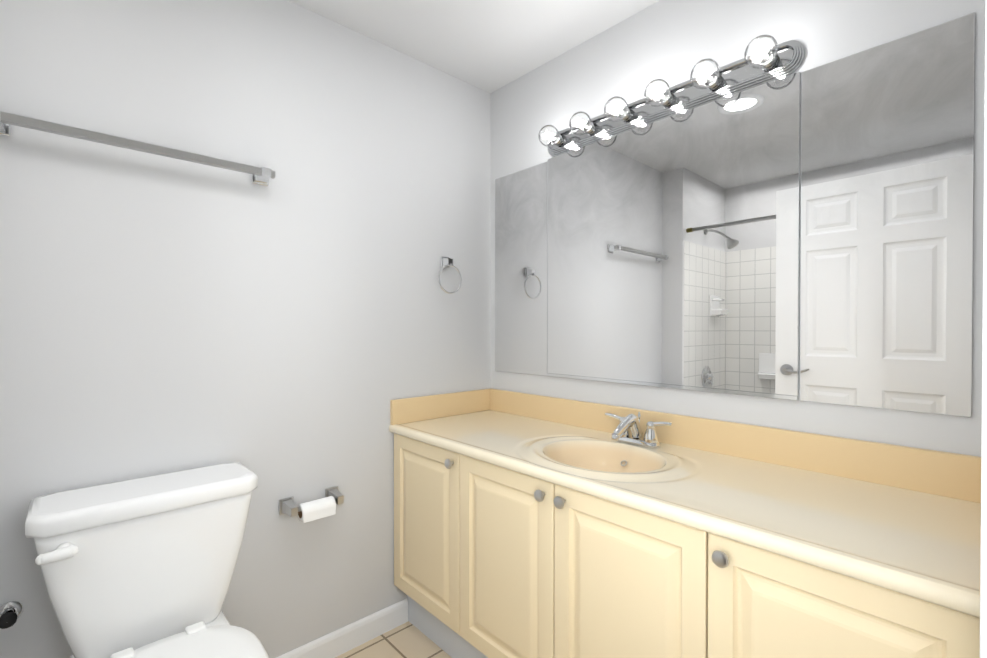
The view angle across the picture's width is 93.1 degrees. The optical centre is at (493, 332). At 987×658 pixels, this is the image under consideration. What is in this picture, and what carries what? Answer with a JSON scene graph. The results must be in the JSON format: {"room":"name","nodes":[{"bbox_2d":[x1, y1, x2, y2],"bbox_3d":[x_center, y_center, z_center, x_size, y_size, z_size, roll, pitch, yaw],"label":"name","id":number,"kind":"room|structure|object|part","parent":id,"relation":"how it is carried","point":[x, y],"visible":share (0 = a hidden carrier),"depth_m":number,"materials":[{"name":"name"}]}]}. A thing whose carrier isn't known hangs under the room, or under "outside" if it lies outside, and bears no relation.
{"room":"bathroom","nodes":[
{"label":"bathroom","id":0,"kind":"room"},
{"bbox_2d":[0,0,490,657],"bbox_3d":[-0.636,0.027,1.739,1.800,2.330,0.100,0,1,-43],"label":"wall","id":1,"kind":"structure","parent":0,"point":[298,324],"depth_m":1.51,"materials":[{"name":"white paint"}]},
{"bbox_2d":[0,601,23,628],"bbox_3d":[-1.195,0.733,1.123,0.093,0.132,0.055,0,1,-43],"label":"supply valve","id":2,"kind":"object","parent":1,"relation":"attached to","point":[11,612],"visible":1,"depth_m":1.14,"materials":[{"name":"silver metal"}]},
{"bbox_2d":[0,110,274,185],"bbox_3d":[-0.967,-0.509,1.312,0.654,0.052,0.070,0,1,-43],"label":"towel bar","id":3,"kind":"object","parent":1,"relation":"attached to","point":[261,175],"visible":1,"depth_m":1.26,"materials":[{"name":"silver metal"}]},
{"bbox_2d":[279,486,343,522],"bbox_3d":[-0.622,0.600,1.625,0.208,0.066,0.093,0,1,-43],"label":"toilet paper holder","id":4,"kind":"object","parent":1,"relation":"attached to","point":[316,509],"visible":1,"depth_m":1.59,"materials":[{"name":"silver metal"}]},
{"bbox_2d":[276,598,407,657],"bbox_3d":[-0.807,1.149,1.514,1.229,0.090,0.013,0,1,-43],"label":"baseboard","id":5,"kind":"structure","parent":1,"relation":"attached to","point":[340,641],"depth_m":1.77,"materials":[{"name":"white paint"}]},
{"bbox_2d":[438,256,461,293],"bbox_3d":[-0.198,-0.249,2.040,0.128,0.164,0.047,0,1,-43],"label":"towel ring","id":6,"kind":"object","parent":1,"relation":"attached to","point":[446,262],"visible":0.96,"depth_m":2.03,"materials":[{"name":"silver metal"}]},
{"bbox_2d":[335,621,451,657],"bbox_3d":[0.059,1.254,0.376,2.640,0.100,3.062,0,1,-43],"label":"floor","id":7,"kind":"structure","parent":0,"point":[408,639],"depth_m":1.77,"materials":[{"name":"tile"}]},
{"bbox_2d":[25,462,268,657],"bbox_3d":[-0.744,0.804,1.073,0.478,0.788,0.718,0,1,-43],"label":"toilet","id":8,"kind":"object","parent":7,"relation":"on","point":[143,567],"visible":1,"depth_m":1.17,"materials":[{"name":"white ceramic"}]},
{"bbox_2d":[389,388,980,657],"bbox_3d":[0.342,0.735,1.449,0.561,0.920,1.660,0,1,-43],"label":"bathroom vanity","id":9,"kind":"object","parent":7,"relation":"on","point":[526,525],"visible":1,"depth_m":1.16,"materials":[{"name":"beige paint"}]},
{"bbox_2d":[605,412,671,447],"bbox_3d":[0.441,0.321,1.536,0.172,0.103,0.248,0,1,-43],"label":"faucet","id":10,"kind":"object","parent":9,"relation":"on","point":[622,433],"visible":1,"depth_m":1.53,"materials":[{"name":"silver metal"}]},
{"bbox_2d":[289,0,659,92],"bbox_3d":[0.059,-1.176,0.355,2.640,0.100,3.062,0,1,-43],"label":"ceiling","id":11,"kind":"structure","parent":0,"point":[489,46],"depth_m":1.75,"materials":[{"name":"white paint"}]},
{"bbox_2d":[491,0,984,456],"bbox_3d":[0.620,0.028,1.631,0.100,2.330,1.762,0,1,-43],"label":"wall","id":12,"kind":"structure","parent":0,"point":[670,42],"depth_m":1.46,"materials":[{"name":"white paint"}]},
{"bbox_2d":[495,161,547,375],"bbox_3d":[0.120,-0.269,2.091,0.006,0.903,0.324,0,1,-43],"label":"mirror","id":13,"kind":"object","parent":12,"relation":"attached to","point":[521,271],"visible":1,"depth_m":2.08,"materials":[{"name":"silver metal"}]},
{"bbox_2d":[538,34,804,156],"bbox_3d":[0.496,-0.773,1.583,0.136,0.096,0.925,0,1,-43],"label":"sconce","id":14,"kind":"object","parent":12,"relation":"attached to","point":[738,76],"depth_m":1.51,"materials":[{"name":"silver metal"}]},
{"bbox_3d":[0.219,-0.776,1.846,0.084,0.081,0.081,0,1,-43],"label":"vanity light bulb","id":15,"kind":"part","parent":14,"relation":"part of","materials":[{"name":"white glass"}]},
{"bbox_3d":[0.322,-0.775,1.734,0.084,0.081,0.081,0,1,-43],"label":"vanity light bulb","id":16,"kind":"part","parent":14,"relation":"part of","materials":[{"name":"white glass"}]},
{"bbox_3d":[0.425,-0.774,1.621,0.084,0.081,0.081,0,1,-43],"label":"vanity light bulb","id":17,"kind":"part","parent":14,"relation":"part of","materials":[{"name":"white glass"}]},
{"bbox_3d":[0.529,-0.773,1.509,0.084,0.081,0.081,0,1,-43],"label":"vanity light bulb","id":18,"kind":"part","parent":14,"relation":"part of","materials":[{"name":"white glass"}]},
{"bbox_3d":[0.632,-0.772,1.397,0.084,0.081,0.081,0,1,-43],"label":"vanity light bulb","id":19,"kind":"part","parent":14,"relation":"part of","materials":[{"name":"white glass"}]},
{"bbox_3d":[0.736,-0.771,1.285,0.084,0.081,0.081,0,1,-43],"label":"vanity light bulb","id":20,"kind":"part","parent":14,"relation":"part of","materials":[{"name":"white glass"}]},
{"bbox_2d":[547,71,800,399],"bbox_3d":[0.538,-0.269,1.631,0.014,0.908,0.911,0,1,-43],"label":"mirror","id":21,"kind":"object","parent":12,"relation":"attached to","point":[673,251],"visible":1,"depth_m":1.53,"materials":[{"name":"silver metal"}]},
{"bbox_2d":[800,12,974,416],"bbox_3d":[0.966,-0.264,1.174,0.006,0.907,0.333,0,1,-43],"label":"mirror","id":22,"kind":"object","parent":12,"relation":"attached to","point":[887,160],"visible":1,"depth_m":1.15,"materials":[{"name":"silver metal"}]},
{"bbox_3d":[0.260,-0.984,0.161,0.920,0.280,0.100,0,1,-43],"label":"lintel","id":23,"kind":"object","parent":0,"visible":0},
{"bbox_2d":[980,0,986,657],"bbox_3d":[0.324,0.151,0.237,1.112,2.108,0.120,0,1,-43],"label":"door frame","id":24,"kind":"structure","parent":23,"relation":"attached to","point":[983,600],"depth_m":0.53,"materials":[{"name":"white paint"}]}
]}

